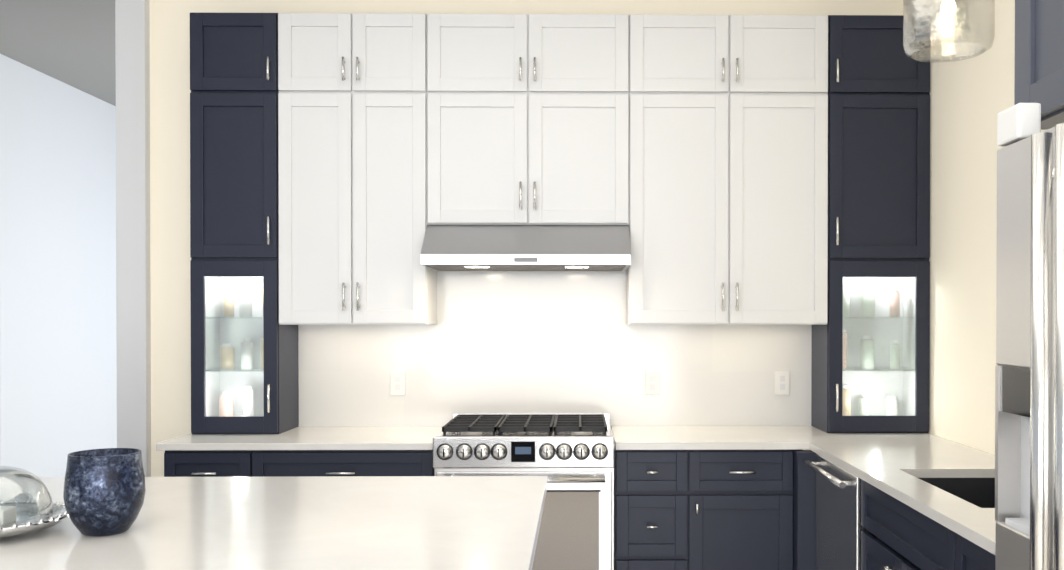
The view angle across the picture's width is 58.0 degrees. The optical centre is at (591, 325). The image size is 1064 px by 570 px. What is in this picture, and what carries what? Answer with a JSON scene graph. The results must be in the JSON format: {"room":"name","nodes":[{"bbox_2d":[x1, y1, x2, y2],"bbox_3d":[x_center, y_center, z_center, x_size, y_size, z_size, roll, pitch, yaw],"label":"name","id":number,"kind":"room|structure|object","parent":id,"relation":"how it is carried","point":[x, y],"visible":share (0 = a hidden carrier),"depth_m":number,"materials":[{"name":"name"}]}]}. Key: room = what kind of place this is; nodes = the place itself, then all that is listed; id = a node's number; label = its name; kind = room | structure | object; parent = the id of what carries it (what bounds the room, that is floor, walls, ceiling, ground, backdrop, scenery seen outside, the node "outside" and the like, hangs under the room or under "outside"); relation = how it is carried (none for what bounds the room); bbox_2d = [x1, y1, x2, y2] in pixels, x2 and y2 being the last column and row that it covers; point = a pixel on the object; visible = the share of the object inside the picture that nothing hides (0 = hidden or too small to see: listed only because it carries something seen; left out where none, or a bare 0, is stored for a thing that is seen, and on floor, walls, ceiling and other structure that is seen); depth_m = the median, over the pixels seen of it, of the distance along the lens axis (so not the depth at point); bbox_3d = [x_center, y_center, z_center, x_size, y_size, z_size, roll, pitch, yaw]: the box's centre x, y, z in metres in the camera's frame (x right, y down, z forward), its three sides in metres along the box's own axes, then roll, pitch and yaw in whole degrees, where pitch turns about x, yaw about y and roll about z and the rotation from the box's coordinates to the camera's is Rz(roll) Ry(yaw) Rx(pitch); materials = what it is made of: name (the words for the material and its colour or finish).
{"room":"kitchen","nodes":[
{"label":"kitchen","id":0,"kind":"room"},
{"bbox_2d":[0,0,115,105],"bbox_3d":[-2.453,-1.692,6.736,8.170,0.100,4.250,0,0,-1],"label":"ceiling","id":1,"kind":"structure","parent":0,"point":[71,43],"depth_m":5.49,"materials":[{"name":"grey paint"}]},
{"bbox_2d":[0,54,116,476],"bbox_3d":[-3.635,-0.121,7.307,0.120,3.050,3.100,0,0,-1],"label":"wall","id":2,"kind":"structure","parent":0,"point":[58,369],"depth_m":6.35,"materials":[{"name":"white paint"}]},
{"bbox_2d":[150,0,902,476],"bbox_3d":[-0.366,-0.102,4.705,3.810,3.050,0.128,0,0,-1],"label":"wall","id":3,"kind":"structure","parent":0,"point":[530,342],"depth_m":4.64,"materials":[{"name":"beige paint"}]},
{"bbox_2d":[115,0,150,476],"bbox_3d":[-2.202,-0.101,4.661,0.142,3.050,0.170,0,0,-1],"label":"trim","id":4,"kind":"structure","parent":3,"relation":"attached to","point":[133,274],"depth_m":4.57,"materials":[{"name":"white paint"}]},
{"bbox_2d":[278,13,436,324],"bbox_3d":[-1.079,-0.707,4.447,0.666,1.405,0.358,0,0,-1],"label":"upper cabinet","id":5,"kind":"object","parent":3,"relation":"attached to","point":[352,131],"visible":1,"depth_m":4.31,"materials":[{"name":"white paint"}]},
{"bbox_2d":[390,371,404,394],"bbox_3d":[-0.938,0.279,4.631,0.072,0.116,0.008,0,0,-1],"label":"electrical outlet","id":6,"kind":"object","parent":3,"relation":"attached to","point":[397,382],"visible":1,"depth_m":4.63,"materials":[{"name":"white plastic"}]},
{"bbox_2d":[420,225,630,270],"bbox_3d":[-0.287,-0.356,4.387,0.910,0.197,0.503,0,0,-1],"label":"range hood","id":7,"kind":"object","parent":3,"relation":"attached to","point":[526,247],"visible":0.98,"depth_m":4.20,"materials":[{"name":"silver metal"}]},
{"bbox_2d":[427,13,628,224],"bbox_3d":[-0.288,-0.933,4.455,0.912,0.953,0.358,0,0,-1],"label":"upper cabinet","id":8,"kind":"object","parent":3,"relation":"attached to","point":[527,119],"visible":1,"depth_m":4.32,"materials":[{"name":"white paint"}]},
{"bbox_2d":[645,371,659,394],"bbox_3d":[0.295,0.279,4.647,0.072,0.116,0.008,0,0,-1],"label":"electrical outlet","id":9,"kind":"object","parent":3,"relation":"attached to","point":[652,382],"visible":1,"depth_m":4.64,"materials":[{"name":"white plastic"}]},
{"bbox_2d":[626,14,827,324],"bbox_3d":[0.620,-0.707,4.469,0.901,1.405,0.358,0,0,-1],"label":"upper cabinet","id":10,"kind":"object","parent":3,"relation":"attached to","point":[728,169],"visible":1,"depth_m":4.34,"materials":[{"name":"white paint"}]},
{"bbox_2d":[775,371,789,394],"bbox_3d":[0.927,0.279,4.655,0.072,0.116,0.008,0,0,-1],"label":"electrical outlet","id":11,"kind":"object","parent":3,"relation":"attached to","point":[782,382],"visible":1,"depth_m":4.65,"materials":[{"name":"white plastic"}]},
{"bbox_2d":[912,0,1044,454],"bbox_3d":[1.639,-0.078,1.560,0.120,3.050,6.470,0,0,-1],"label":"wall","id":12,"kind":"structure","parent":0,"point":[971,99],"depth_m":3.96,"materials":[{"name":"beige paint"}]},
{"bbox_2d":[1014,0,1063,129],"bbox_3d":[1.249,-0.913,1.564,0.652,0.950,1.200,0,0,-1],"label":"upper cabinet","id":13,"kind":"object","parent":12,"relation":"attached to","point":[1039,51],"visible":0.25,"depth_m":2.05,"materials":[{"name":"grey paint"}]},
{"bbox_3d":[-2.412,1.462,3.585,8.170,0.060,10.600,0,0,-1],"label":"floor","id":14,"kind":"structure","parent":0,"visible":0},
{"bbox_2d":[164,450,433,476],"bbox_3d":[-1.238,0.974,4.317,1.136,0.905,0.638,0,0,-1],"label":"base cabinet","id":15,"kind":"object","parent":14,"relation":"on","point":[239,463],"visible":0.27,"depth_m":4.04,"materials":[{"name":"grey paint"}]},
{"bbox_2d":[156,426,442,450],"bbox_3d":[-1.250,0.506,4.323,1.158,0.030,0.620,0,0,-1],"label":"countertop","id":16,"kind":"structure","parent":15,"relation":"on","point":[369,438],"depth_m":4.10,"materials":[{"name":"white stone"}]},
{"bbox_2d":[190,13,298,433],"bbox_3d":[-1.611,-0.460,4.442,0.393,1.900,0.358,0,0,-1],"label":"tall cabinet","id":17,"kind":"object","parent":16,"relation":"on","point":[244,365],"visible":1,"depth_m":4.31,"materials":[{"name":"grey paint"}]},
{"bbox_2d":[433,413,614,569],"bbox_3d":[-0.286,0.926,4.287,0.756,1.000,0.723,0,0,-1],"label":"range","id":18,"kind":"object","parent":14,"relation":"on","point":[571,456],"visible":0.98,"depth_m":3.99,"materials":[{"name":"silver metal"}]},
{"bbox_2d":[614,449,815,569],"bbox_3d":[0.516,0.974,4.327,0.836,0.905,0.665,0,0,-1],"label":"base cabinet","id":19,"kind":"object","parent":14,"relation":"on","point":[714,509],"visible":1,"depth_m":4.06,"materials":[{"name":"grey paint"}]},
{"bbox_2d":[611,426,802,449],"bbox_3d":[0.502,0.506,4.345,0.810,0.030,0.620,0,0,-1],"label":"countertop","id":20,"kind":"structure","parent":19,"relation":"on","point":[626,437],"depth_m":4.17,"materials":[{"name":"white stone"}]},
{"bbox_2d":[804,453,865,569],"bbox_3d":[1.214,0.981,3.698,0.667,0.900,0.600,0,0,-1],"label":"dishwasher","id":21,"kind":"object","parent":14,"relation":"on","point":[839,528],"visible":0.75,"depth_m":3.65,"materials":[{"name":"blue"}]},
{"bbox_2d":[861,479,994,569],"bbox_3d":[1.243,0.987,2.671,0.637,0.903,1.445,0,0,-1],"label":"base cabinet","id":22,"kind":"object","parent":14,"relation":"on","point":[897,535],"visible":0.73,"depth_m":2.93,"materials":[{"name":"grey paint"}]},
{"bbox_2d":[783,426,995,554],"bbox_3d":[1.237,0.620,3.302,0.632,0.242,2.728,0,0,-1],"label":"countertop","id":23,"kind":"structure","parent":22,"relation":"on","point":[948,483],"depth_m":3.33,"materials":[{"name":"white stone"}]},
{"bbox_2d":[811,15,930,432],"bbox_3d":[1.305,-0.460,4.480,0.464,1.900,0.358,0,0,-1],"label":"tall cabinet","id":24,"kind":"object","parent":23,"relation":"on","point":[870,370],"visible":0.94,"depth_m":4.35,"materials":[{"name":"grey paint"}]},
{"bbox_2d":[995,103,1063,569],"bbox_3d":[1.156,0.514,1.466,0.842,1.868,0.915,0,0,-1],"label":"refrigerator","id":25,"kind":"object","parent":14,"relation":"on","point":[1029,443],"visible":1,"depth_m":1.77,"materials":[{"name":"silver metal"}]},
{"bbox_3d":[-1.730,0.993,2.433,3.025,0.895,1.386,0,0,-1],"label":"kitchen island","id":26,"kind":"object","parent":14,"relation":"on","visible":0},
{"bbox_2d":[0,476,546,569],"bbox_3d":[-1.708,0.526,2.300,3.145,0.040,1.726,0,0,-1],"label":"island countertop","id":27,"kind":"structure","parent":26,"relation":"on","point":[360,523],"depth_m":2.38,"materials":[{"name":"white stone"}]},
{"bbox_2d":[0,466,68,539],"bbox_3d":[-1.481,0.410,2.339,0.403,0.192,0.377,0,0,-1],"label":"butter dish","id":28,"kind":"object","parent":27,"relation":"on","point":[25,517],"visible":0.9,"depth_m":2.34,"materials":[{"name":"clear glass"}]},
{"bbox_2d":[63,448,145,536],"bbox_3d":[-1.189,0.408,2.340,0.180,0.196,0.180,0,0,-1],"label":"glass vase","id":29,"kind":"object","parent":27,"relation":"on","point":[104,491],"visible":1,"depth_m":2.28,"materials":[{"name":"blue glass"}]},
{"bbox_3d":[-2.384,-1.652,1.436,8.170,0.100,6.350,0,0,-1],"label":"ceiling","id":30,"kind":"structure","parent":0,"visible":0},
{"bbox_2d":[903,0,994,62],"bbox_3d":[1.159,-1.250,3.110,0.280,0.730,0.280,0,0,-1],"label":"pendant light","id":31,"kind":"object","parent":30,"relation":"hanging from","point":[948,9],"visible":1,"depth_m":3.09,"materials":[{"name":"clear glass"}]}
]}

